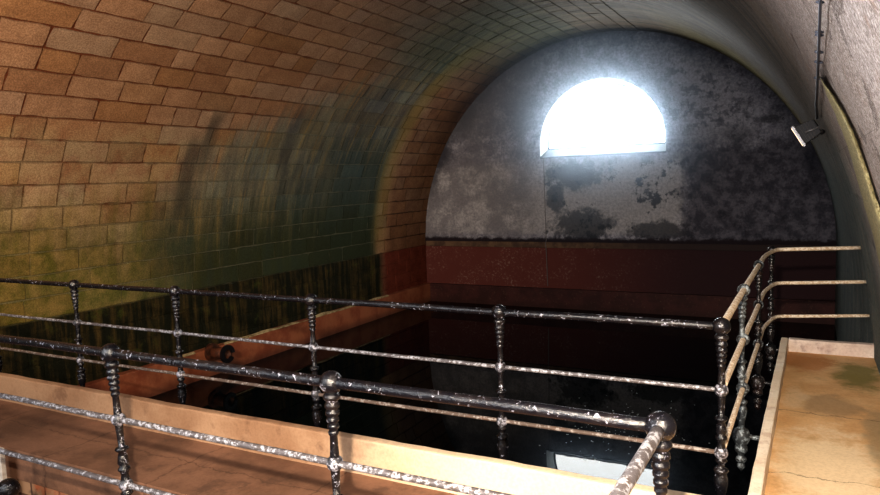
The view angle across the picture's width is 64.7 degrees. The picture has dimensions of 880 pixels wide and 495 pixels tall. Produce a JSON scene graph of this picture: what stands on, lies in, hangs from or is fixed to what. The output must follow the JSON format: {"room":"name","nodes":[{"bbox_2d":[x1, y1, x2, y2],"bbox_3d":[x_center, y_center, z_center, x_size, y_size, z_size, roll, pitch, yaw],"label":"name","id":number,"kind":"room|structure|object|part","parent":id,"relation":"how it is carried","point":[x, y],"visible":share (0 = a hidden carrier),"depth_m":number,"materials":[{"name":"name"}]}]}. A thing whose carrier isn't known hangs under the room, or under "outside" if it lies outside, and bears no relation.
{"room":"underground water cistern","nodes":[
{"label":"underground water cistern","id":0,"kind":"room"},
{"bbox_2d":[7,476,69,494],"bbox_3d":[-3.436,2.985,6.258,11.284,2.318,0.799,1,6,28],"label":"wall","id":1,"kind":"structure","parent":0,"point":[27,488],"depth_m":5.60,"materials":[{"name":"brick"}]},
{"bbox_2d":[0,114,445,385],"bbox_3d":[-5.566,0.553,12.820,0.912,5.556,23.000,1,6,28],"label":"wall","id":2,"kind":"structure","parent":0,"point":[84,201],"depth_m":14.02,"materials":[{"name":"brown brick"}]},
{"bbox_2d":[204,343,234,362],"bbox_3d":[-4.681,2.223,14.647,0.590,0.380,0.380,1,6,28],"label":"pipe","id":3,"kind":"object","parent":2,"relation":"attached to","point":[213,352],"visible":1,"depth_m":14.57,"materials":[{"name":"metal"}]},
{"bbox_2d":[77,283,430,397],"bbox_3d":[-4.422,2.634,15.926,0.378,1.254,17.109,1,6,28],"label":"ledge","id":4,"kind":"object","parent":2,"relation":"attached to","point":[134,382],"visible":0.29,"depth_m":16.30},
{"bbox_2d":[182,295,388,356],"bbox_3d":[-3.526,1.824,17.290,0.170,0.073,8.100,1,6,28],"label":"crust","id":5,"kind":"object","parent":4,"relation":"on","point":[375,298],"visible":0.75,"depth_m":16.75,"materials":[{"name":"brown"}]},
{"bbox_2d":[0,400,455,494],"bbox_3d":[-3.493,1.724,6.116,11.282,0.256,0.785,1,6,28],"label":"floor","id":6,"kind":"structure","parent":0,"point":[164,462],"depth_m":5.31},
{"bbox_2d":[0,373,699,494],"bbox_3d":[-3.281,1.555,6.438,11.344,0.520,0.090,1,6,28],"label":"kerb","id":7,"kind":"object","parent":6,"relation":"on","point":[514,478],"visible":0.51,"depth_m":5.03,"materials":[{"name":"stone"}]},
{"bbox_2d":[0,278,730,494],"bbox_3d":[-3.210,1.018,6.489,11.000,1.415,0.215,1,6,28],"label":"iron railing","id":8,"kind":"object","parent":7,"relation":"on","point":[721,326],"visible":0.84,"depth_m":4.75,"materials":[{"name":"black metal"}]},
{"bbox_3d":[-4.703,0.861,7.339,0.084,0.980,0.083,1,6,28],"label":"post","id":9,"kind":"part","parent":8,"relation":"part of","materials":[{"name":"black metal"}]},
{"bbox_3d":[-3.473,0.882,6.672,0.084,0.980,0.083,1,6,28],"label":"post","id":10,"kind":"part","parent":8,"relation":"part of","materials":[{"name":"black metal"}]},
{"bbox_3d":[-2.260,0.902,6.014,0.084,0.980,0.083,1,6,28],"label":"post","id":11,"kind":"part","parent":8,"relation":"part of","materials":[{"name":"black metal"}]},
{"bbox_3d":[-0.959,0.924,5.308,0.084,0.980,0.083,1,6,28],"label":"post","id":12,"kind":"part","parent":8,"relation":"part of","materials":[{"name":"black metal"}]},
{"bbox_3d":[-3.236,0.358,6.483,10.940,0.051,0.050,1,6,28],"label":"rail","id":13,"kind":"part","parent":8,"relation":"part of","materials":[{"name":"black metal"}]},
{"bbox_3d":[-3.211,1.085,6.553,10.940,0.030,0.031,1,6,28],"label":"rail","id":14,"kind":"part","parent":8,"relation":"part of","materials":[{"name":"black metal"}]},
{"bbox_3d":[-3.224,0.722,6.518,10.940,0.033,0.032,1,6,28],"label":"rail","id":15,"kind":"part","parent":8,"relation":"part of","materials":[{"name":"black metal"}]},
{"bbox_3d":[0.403,0.947,4.569,0.084,0.980,0.083,1,6,28],"label":"post","id":16,"kind":"part","parent":8,"relation":"part of","materials":[{"name":"black metal"}]},
{"bbox_3d":[1.590,0.967,3.925,0.084,0.980,0.083,1,6,28],"label":"post","id":17,"kind":"part","parent":8,"relation":"part of","materials":[{"name":"black metal"}]},
{"bbox_2d":[0,0,756,142],"bbox_3d":[-1.240,-3.554,9.995,9.292,2.862,23.000,1,6,28],"label":"ceiling","id":18,"kind":"structure","parent":0,"point":[403,70],"depth_m":13.88,"materials":[{"name":"brown brick"}]},
{"bbox_2d":[149,301,836,494],"bbox_3d":[1.155,2.656,13.350,12.020,0.001,16.100,1,6,28],"label":"water","id":19,"kind":"object","parent":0,"point":[645,352],"visible":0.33,"depth_m":13.47,"materials":[{"name":"black liquid"}]},
{"bbox_2d":[539,407,676,459],"bbox_3d":[3.056,2.805,11.041,2.432,0.004,3.460,1,6,28],"label":"flecks","id":20,"kind":"object","parent":19,"relation":"on","point":[628,407],"visible":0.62,"depth_m":10.54,"materials":[{"name":"white"}]},
{"bbox_2d":[425,30,835,300],"bbox_3d":[4.681,-1.834,20.128,11.960,8.700,0.001,1,6,28],"label":"wall","id":21,"kind":"structure","parent":0,"point":[733,169],"depth_m":19.57,"materials":[{"name":"paint"}]},
{"bbox_2d":[543,157,547,285],"bbox_3d":[3.183,-0.768,20.997,0.074,3.921,0.101,1,6,28],"label":"wire","id":22,"kind":"object","parent":21,"relation":"attached to","point":[543,157],"visible":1,"depth_m":21.02,"materials":[{"name":"grey"}]},
{"bbox_2d":[540,78,665,158],"bbox_3d":[4.714,-3.764,20.172,3.660,2.190,0.515,1,6,28],"label":"window","id":23,"kind":"structure","parent":21,"relation":"in","point":[603,116],"depth_m":20.35,"materials":[{"name":"white glass"}]},
{"bbox_3d":[4.746,-2.819,20.260,3.660,0.290,0.510,1,6,28],"label":"sill","id":24,"kind":"part","parent":23,"relation":"part of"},
{"bbox_2d":[426,241,835,251],"bbox_3d":[4.765,-0.057,20.273,11.843,0.179,0.131,1,6,28],"label":"string course","id":25,"kind":"object","parent":21,"relation":"attached to","point":[661,246],"visible":0.91,"depth_m":19.92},
{"bbox_2d":[430,283,834,324],"bbox_3d":[4.915,1.881,20.404,11.805,1.253,0.252,1,6,28],"label":"ledge","id":26,"kind":"object","parent":21,"relation":"attached to","point":[714,306],"visible":0.42,"depth_m":20.03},
{"bbox_2d":[711,0,879,373],"bbox_3d":[3.738,0.151,7.709,2.010,6.760,23.021,1,6,28],"label":"wall","id":27,"kind":"structure","parent":0,"point":[777,38],"depth_m":5.47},
{"bbox_2d":[792,120,824,145],"bbox_3d":[3.362,-1.044,6.341,0.272,0.242,0.230,1,6,28],"label":"floodlight","id":28,"kind":"object","parent":27,"relation":"attached to","point":[808,131],"visible":1,"depth_m":6.27,"materials":[{"name":"black metal"}]},
{"bbox_2d":[814,0,824,118],"bbox_3d":[2.114,-0.918,3.881,0.044,0.074,5.355,1,6,28],"label":"cable","id":29,"kind":"object","parent":27,"relation":"attached to","point":[818,33],"visible":1,"depth_m":2.95,"materials":[{"name":"grey plastic"}]},
{"bbox_2d":[820,78,879,264],"bbox_3d":[2.718,-0.092,4.257,0.434,1.835,2.492,3,7,43],"label":"moss strip","id":30,"kind":"object","parent":27,"relation":"attached to","point":[872,208],"visible":0.98,"depth_m":3.65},
{"bbox_2d":[765,351,879,494],"bbox_3d":[1.856,1.616,3.135,0.885,0.106,9.322,1,6,28],"label":"platform","id":31,"kind":"object","parent":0,"point":[826,441],"visible":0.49,"depth_m":5.13,"materials":[{"name":"beige concrete"}]},
{"bbox_2d":[747,338,787,494],"bbox_3d":[2.697,1.360,5.610,0.080,0.390,4.206,1,6,28],"label":"kerb","id":32,"kind":"object","parent":31,"relation":"on","point":[758,483],"visible":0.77,"depth_m":4.86,"materials":[{"name":"beige concrete"}]},
{"bbox_2d":[723,246,869,470],"bbox_3d":[2.779,0.860,5.987,0.918,1.409,4.592,3,7,41],"label":"iron railing","id":33,"kind":"object","parent":32,"relation":"on","point":[741,436],"visible":0.99,"depth_m":6.29,"materials":[{"name":"black metal"}]},
{"bbox_2d":[732,426,749,470],"bbox_3d":[2.232,1.494,5.147,0.120,0.345,0.118,1,6,28],"label":"pendant","id":34,"kind":"object","parent":33,"relation":"attached to","point":[740,435],"depth_m":5.11,"materials":[{"name":"grey metal"}]},
{"bbox_3d":[2.209,0.835,5.084,0.084,0.980,0.083,1,6,28],"label":"post","id":35,"kind":"part","parent":33,"relation":"part of","materials":[{"name":"grey metal"}]},
{"bbox_2d":[751,375,764,410],"bbox_3d":[2.940,1.347,6.426,0.120,0.345,0.118,1,6,28],"label":"pendant","id":36,"kind":"object","parent":33,"relation":"attached to","point":[757,381],"depth_m":6.39,"materials":[{"name":"black metal"}]},
{"bbox_3d":[2.917,0.688,6.364,0.084,0.980,0.083,1,6,28],"label":"post","id":37,"kind":"part","parent":33,"relation":"part of","materials":[{"name":"black metal"}]},
{"bbox_2d":[765,343,776,373],"bbox_3d":[3.608,1.213,7.581,0.120,0.345,0.118,1,6,28],"label":"pendant","id":38,"kind":"object","parent":33,"relation":"attached to","point":[770,349],"depth_m":7.55,"materials":[{"name":"black metal"}]},
{"bbox_3d":[3.585,0.554,7.518,0.084,0.980,0.083,1,6,28],"label":"post","id":39,"kind":"part","parent":33,"relation":"part of","materials":[{"name":"black metal"}]},
{"bbox_3d":[2.769,0.205,5.890,0.760,0.045,4.574,3,7,40],"label":"rail","id":40,"kind":"part","parent":33,"relation":"part of","materials":[{"name":"beige metal"}]},
{"bbox_3d":[2.792,0.568,5.930,0.809,0.043,4.586,3,7,40],"label":"rail","id":41,"kind":"part","parent":33,"relation":"part of","materials":[{"name":"beige metal"}]},
{"bbox_3d":[2.811,0.930,5.968,0.837,0.039,4.592,3,7,41],"label":"rail","id":42,"kind":"part","parent":33,"relation":"part of","materials":[{"name":"brown metal"}]},
{"bbox_2d":[788,337,873,357],"bbox_3d":[4.061,1.159,7.196,0.816,0.391,0.097,1,6,28],"label":"kerb","id":43,"kind":"object","parent":31,"relation":"on","point":[803,345],"visible":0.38,"depth_m":7.15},
{"bbox_3d":[-4.655,2.649,3.959,11.324,0.108,4.367,1,6,28],"label":"floor","id":44,"kind":"structure","parent":0,"visible":0},
{"bbox_2d":[0,447,6,481],"bbox_3d":[-3.523,1.998,5.580,0.145,0.810,0.040,1,6,28],"label":"board","id":45,"kind":"object","parent":44,"relation":"on","point":[3,472],"visible":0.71,"depth_m":5.52,"materials":[{"name":"beige wood"}]},
{"bbox_2d":[0,478,20,494],"bbox_3d":[-3.252,2.083,5.270,0.180,0.680,0.180,1,6,28],"label":"railing post","id":46,"kind":"object","parent":44,"relation":"on","point":[8,486],"visible":1,"depth_m":5.20,"materials":[{"name":"black metal"}]},
{"bbox_2d":[0,334,676,494],"bbox_3d":[-4.765,1.635,3.616,11.025,1.995,3.459,1,6,28],"label":"iron railing","id":47,"kind":"object","parent":44,"relation":"on","point":[660,427],"visible":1,"depth_m":3.03,"materials":[{"name":"black metal"}]},
{"bbox_3d":[-4.029,1.258,5.049,10.940,0.037,0.036,1,6,28],"label":"rail","id":48,"kind":"part","parent":47,"relation":"part of","materials":[{"name":"black metal"}]},
{"bbox_3d":[-1.732,1.096,3.780,0.084,0.980,0.083,-3,4,29],"label":"post","id":49,"kind":"part","parent":47,"relation":"part of","materials":[{"name":"black metal"}]},
{"bbox_3d":[-4.042,0.894,5.015,10.940,0.037,0.038,1,6,28],"label":"rail","id":50,"kind":"part","parent":47,"relation":"part of","materials":[{"name":"black metal"}]},
{"bbox_3d":[-4.054,0.531,4.980,10.940,0.054,0.054,1,6,28],"label":"rail","id":51,"kind":"part","parent":47,"relation":"part of","materials":[{"name":"black metal"}]},
{"bbox_3d":[-0.459,1.118,3.090,0.084,0.980,0.083,1,6,28],"label":"post","id":52,"kind":"part","parent":47,"relation":"part of","materials":[{"name":"black metal"}]},
{"bbox_3d":[-0.048,0.779,0.899,0.047,0.046,3.370,1,6,28],"label":"rail","id":53,"kind":"part","parent":47,"relation":"part of","materials":[{"name":"metal"}]},
{"bbox_3d":[0.772,1.139,2.422,0.084,0.980,0.083,1,6,28],"label":"post","id":54,"kind":"part","parent":47,"relation":"part of","materials":[{"name":"black metal"}]}
]}

